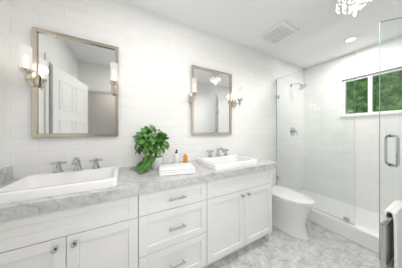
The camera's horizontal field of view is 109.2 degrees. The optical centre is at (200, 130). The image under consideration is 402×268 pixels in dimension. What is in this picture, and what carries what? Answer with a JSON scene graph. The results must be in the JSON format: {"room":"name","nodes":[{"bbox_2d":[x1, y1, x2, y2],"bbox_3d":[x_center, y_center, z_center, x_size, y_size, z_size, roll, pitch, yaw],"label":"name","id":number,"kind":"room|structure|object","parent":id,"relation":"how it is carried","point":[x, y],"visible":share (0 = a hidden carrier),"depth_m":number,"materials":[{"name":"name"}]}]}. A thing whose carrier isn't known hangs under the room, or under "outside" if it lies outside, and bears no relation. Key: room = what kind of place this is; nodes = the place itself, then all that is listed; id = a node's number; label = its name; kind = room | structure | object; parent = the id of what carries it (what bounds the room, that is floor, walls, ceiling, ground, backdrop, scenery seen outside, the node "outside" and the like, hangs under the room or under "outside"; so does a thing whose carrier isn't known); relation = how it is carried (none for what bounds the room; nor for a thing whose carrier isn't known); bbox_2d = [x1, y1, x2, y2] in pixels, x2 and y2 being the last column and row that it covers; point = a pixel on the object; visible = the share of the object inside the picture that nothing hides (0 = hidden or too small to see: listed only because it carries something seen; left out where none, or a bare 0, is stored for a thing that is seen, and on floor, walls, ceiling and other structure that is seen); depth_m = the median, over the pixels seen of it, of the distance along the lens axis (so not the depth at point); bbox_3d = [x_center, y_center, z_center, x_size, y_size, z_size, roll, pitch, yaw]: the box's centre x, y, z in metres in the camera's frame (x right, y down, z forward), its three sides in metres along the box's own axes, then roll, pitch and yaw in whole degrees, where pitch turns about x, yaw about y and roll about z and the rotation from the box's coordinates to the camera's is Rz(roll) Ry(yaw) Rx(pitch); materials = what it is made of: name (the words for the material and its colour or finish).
{"room":"bathroom","nodes":[
{"label":"bathroom","id":0,"kind":"room"},
{"bbox_2d":[0,0,7,168],"bbox_3d":[-1.020,-0.010,0.194,0.100,2.540,1.900,0,0,-28],"label":"wall","id":1,"kind":"structure","parent":0,"point":[3,83],"depth_m":1.01,"materials":[{"name":"white paint"}]},
{"bbox_2d":[0,167,11,182],"bbox_3d":[-1.280,0.310,0.813,0.020,0.100,0.559,0,0,-28],"label":"backsplash","id":2,"kind":"structure","parent":1,"relation":"attached to","point":[6,172],"depth_m":1.00,"materials":[{"name":"grey stone"}]},
{"bbox_2d":[8,0,303,190],"bbox_3d":[0.325,-0.010,2.041,4.210,2.540,0.100,0,0,-28],"label":"wall","id":3,"kind":"structure","parent":0,"point":[159,55],"depth_m":1.54,"materials":[{"name":"tile"}]},
{"bbox_2d":[32,26,118,137],"bbox_3d":[-1.046,-0.375,1.238,0.575,0.850,0.028,0,0,-28],"label":"mirror","id":4,"kind":"object","parent":3,"relation":"attached to","point":[73,95],"visible":1,"depth_m":1.22,"materials":[{"name":"silver metal"}]},
{"bbox_2d":[18,44,38,86],"bbox_3d":[-1.255,-0.469,1.040,0.068,0.263,0.122,0,0,-28],"label":"sconce","id":5,"kind":"object","parent":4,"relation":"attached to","point":[31,77],"visible":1,"depth_m":1.01,"materials":[{"name":"white glass"}]},
{"bbox_2d":[110,62,118,94],"bbox_3d":[-0.783,-0.469,1.291,0.068,0.263,0.122,0,0,-28],"label":"sconce","id":6,"kind":"object","parent":3,"relation":"attached to","point":[114,82],"visible":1,"depth_m":1.26,"materials":[{"name":"white glass"}]},
{"bbox_2d":[189,78,196,102],"bbox_3d":[-0.090,-0.469,1.660,0.068,0.263,0.122,0,0,-28],"label":"sconce","id":7,"kind":"object","parent":3,"relation":"attached to","point":[192,94],"visible":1,"depth_m":1.63,"materials":[{"name":"white glass"}]},
{"bbox_2d":[191,65,231,134],"bbox_3d":[0.157,-0.375,1.878,0.620,0.850,0.028,0,0,-28],"label":"mirror","id":8,"kind":"object","parent":3,"relation":"attached to","point":[211,109],"visible":1,"depth_m":1.87,"materials":[{"name":"silver metal"}]},
{"bbox_2d":[232,87,241,107],"bbox_3d":[0.512,-0.469,1.997,0.068,0.263,0.152,0,0,-28],"label":"sconce","id":9,"kind":"object","parent":3,"relation":"attached to","point":[239,99],"visible":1,"depth_m":1.95,"materials":[{"name":"white glass"}]},
{"bbox_2d":[290,127,297,135],"bbox_3d":[1.783,0.010,2.715,0.170,0.170,0.075,0,0,-28],"label":"shower fixture","id":10,"kind":"object","parent":3,"relation":"attached to","point":[292,129],"depth_m":2.72,"materials":[{"name":"silver metal"}]},
{"bbox_2d":[290,83,306,89],"bbox_3d":[1.771,-0.821,2.608,0.130,0.157,0.256,0,0,-37],"label":"shower fixture","id":11,"kind":"object","parent":3,"relation":"attached to","point":[302,86],"depth_m":2.56,"materials":[{"name":"silver metal"}]},
{"bbox_2d":[122,0,401,68],"bbox_3d":[0.771,-1.330,1.203,4.210,0.100,2.000,0,0,-28],"label":"ceiling","id":12,"kind":"structure","parent":0,"point":[326,30],"depth_m":1.67,"materials":[{"name":"white paint"}]},
{"bbox_2d":[258,20,298,44],"bbox_3d":[1.009,-1.268,1.873,0.340,0.022,0.340,0,0,-28],"label":"ceiling vent","id":13,"kind":"object","parent":12,"relation":"in","point":[280,31],"visible":1,"depth_m":1.85,"materials":[{"name":"white"}]},
{"bbox_2d":[343,36,358,42],"bbox_3d":[2.088,-1.274,1.994,0.150,0.010,0.150,0,0,-28],"label":"recessed light","id":14,"kind":"object","parent":12,"relation":"in","point":[350,39],"visible":1,"depth_m":1.99,"materials":[{"name":"white"}]},
{"bbox_2d":[336,0,371,16],"bbox_3d":[1.365,-1.145,1.270,0.244,0.269,0.243,0,0,-28],"label":"chandelier","id":15,"kind":"object","parent":12,"relation":"hanging from","point":[352,7],"visible":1,"depth_m":1.29,"materials":[{"name":"glass"}]},
{"bbox_2d":[205,220,379,267],"bbox_3d":[1.076,1.310,0.629,4.210,0.100,3.300,0,0,-28],"label":"floor","id":16,"kind":"structure","parent":0,"point":[322,247],"depth_m":1.47,"materials":[{"name":"stone"}]},
{"bbox_2d":[0,167,275,267],"bbox_3d":[-0.296,0.840,1.325,2.238,0.840,0.580,0,0,-28],"label":"bathroom vanity","id":17,"kind":"object","parent":16,"relation":"on","point":[213,209],"depth_m":1.02,"materials":[{"name":"white painted wood"},{"name":"chrome"}]},
{"bbox_2d":[0,160,275,218],"bbox_3d":[-0.286,0.390,1.333,2.264,0.060,0.574,0,0,-28],"label":"countertop","id":18,"kind":"structure","parent":17,"relation":"on","point":[25,205],"depth_m":0.92,"materials":[{"name":"grey stone"}]},
{"bbox_2d":[0,166,119,202],"bbox_3d":[-0.890,0.372,0.982,0.560,0.125,0.411,0,0,-28],"label":"sink","id":19,"kind":"object","parent":18,"relation":"in","point":[38,185],"depth_m":0.92,"materials":[{"name":"white ceramic"}]},
{"bbox_2d":[131,125,169,172],"bbox_3d":[-0.473,0.147,1.355,0.348,0.424,0.304,0,0,-28],"label":"plant","id":20,"kind":"object","parent":18,"relation":"on","point":[147,141],"visible":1,"depth_m":1.30,"materials":[{"name":"green plant"}]},
{"bbox_2d":[174,149,178,163],"bbox_3d":[-0.265,0.279,1.542,0.056,0.161,0.065,0,0,-28],"label":"soap bottle","id":21,"kind":"object","parent":18,"relation":"on","point":[176,157],"visible":0.73,"depth_m":1.52,"materials":[{"name":"white plastic"}]},
{"bbox_2d":[159,163,194,175],"bbox_3d":[-0.217,0.333,1.261,0.300,0.053,0.200,0,0,-16],"label":"folded towel","id":22,"kind":"object","parent":18,"relation":"on","point":[175,169],"visible":1,"depth_m":1.19,"materials":[{"name":"white fabric"}]},
{"bbox_2d":[183,152,187,162],"bbox_3d":[-0.174,0.300,1.606,0.048,0.119,0.048,0,0,-28],"label":"bottle","id":23,"kind":"object","parent":18,"relation":"on","point":[185,158],"visible":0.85,"depth_m":1.59,"materials":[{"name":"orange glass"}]},
{"bbox_2d":[196,155,259,170],"bbox_3d":[0.289,0.372,1.609,0.560,0.125,0.411,0,0,-28],"label":"sink","id":24,"kind":"object","parent":18,"relation":"in","point":[218,162],"depth_m":1.52,"materials":[{"name":"white ceramic"}]},
{"bbox_2d":[265,160,314,240],"bbox_3d":[1.083,0.867,1.945,0.428,0.784,0.780,0,0,-28],"label":"toilet","id":25,"kind":"object","parent":16,"relation":"on","point":[291,209],"visible":0.6,"depth_m":1.75,"materials":[{"name":"white ceramic"}]},
{"bbox_2d":[298,190,382,231],"bbox_3d":[2.171,1.230,1.947,0.833,0.060,1.796,0,0,-28],"label":"pan","id":26,"kind":"object","parent":16,"relation":"on","point":[366,218],"visible":0.33,"depth_m":2.13,"materials":[{"name":"white ceramic"}]},
{"bbox_2d":[307,207,378,253],"bbox_3d":[1.746,1.175,1.721,0.130,0.170,1.796,0,0,-28],"label":"shower curb","id":27,"kind":"structure","parent":16,"relation":"on","point":[365,237],"depth_m":1.67,"materials":[{"name":"white"}]},
{"bbox_2d":[276,52,354,224],"bbox_3d":[1.554,0.089,2.084,0.024,1.999,0.971,0,0,-28],"label":"glass panel","id":28,"kind":"object","parent":27,"relation":"on","point":[345,219],"visible":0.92,"depth_m":1.97,"materials":[{"name":"teal"}]},
{"bbox_2d":[380,200,401,267],"bbox_3d":[1.241,0.877,0.926,0.462,0.766,0.300,0,0,-28],"label":"towel","id":29,"kind":"object","parent":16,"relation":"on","point":[391,240],"visible":1,"depth_m":0.89,"materials":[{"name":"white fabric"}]},
{"bbox_2d":[304,35,401,214],"bbox_3d":[2.585,-0.010,2.167,0.100,2.540,2.000,0,0,-28],"label":"wall","id":30,"kind":"structure","parent":0,"point":[364,160],"depth_m":2.33,"materials":[{"name":"tile"}]},
{"bbox_2d":[340,112,401,117],"bbox_3d":[2.642,-0.242,2.033,0.125,0.024,0.970,0,0,-28],"label":"window sill","id":31,"kind":"structure","parent":30,"relation":"attached to","point":[372,114],"depth_m":2.12,"materials":[{"name":"stone"}]},
{"bbox_2d":[342,66,401,115],"bbox_3d":[2.653,-0.555,2.039,0.100,0.611,0.930,0,0,-28],"label":"window","id":32,"kind":"structure","parent":30,"relation":"in","point":[370,92],"depth_m":2.16,"materials":[{"name":"white"}]},
{"label":"outside","id":33,"kind":"structure","parent":0,"visible":0},
{"bbox_2d":[346,70,401,113],"bbox_3d":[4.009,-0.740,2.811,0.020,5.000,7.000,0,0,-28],"label":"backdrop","id":34,"kind":"structure","parent":33,"point":[359,100],"depth_m":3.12,"materials":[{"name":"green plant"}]},
{"bbox_3d":[2.612,-0.010,1.106,1.050,2.540,0.100,0,0,-28],"label":"shower","id":35,"kind":"object","parent":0,"visible":0},
{"bbox_2d":[379,17,401,259],"bbox_3d":[1.827,0.084,1.063,0.721,1.988,0.127,0,0,21],"label":"shower glass door","id":36,"kind":"structure","parent":35,"relation":"attached to","point":[397,146],"depth_m":1.18,"materials":[{"name":"teal"}]}
]}

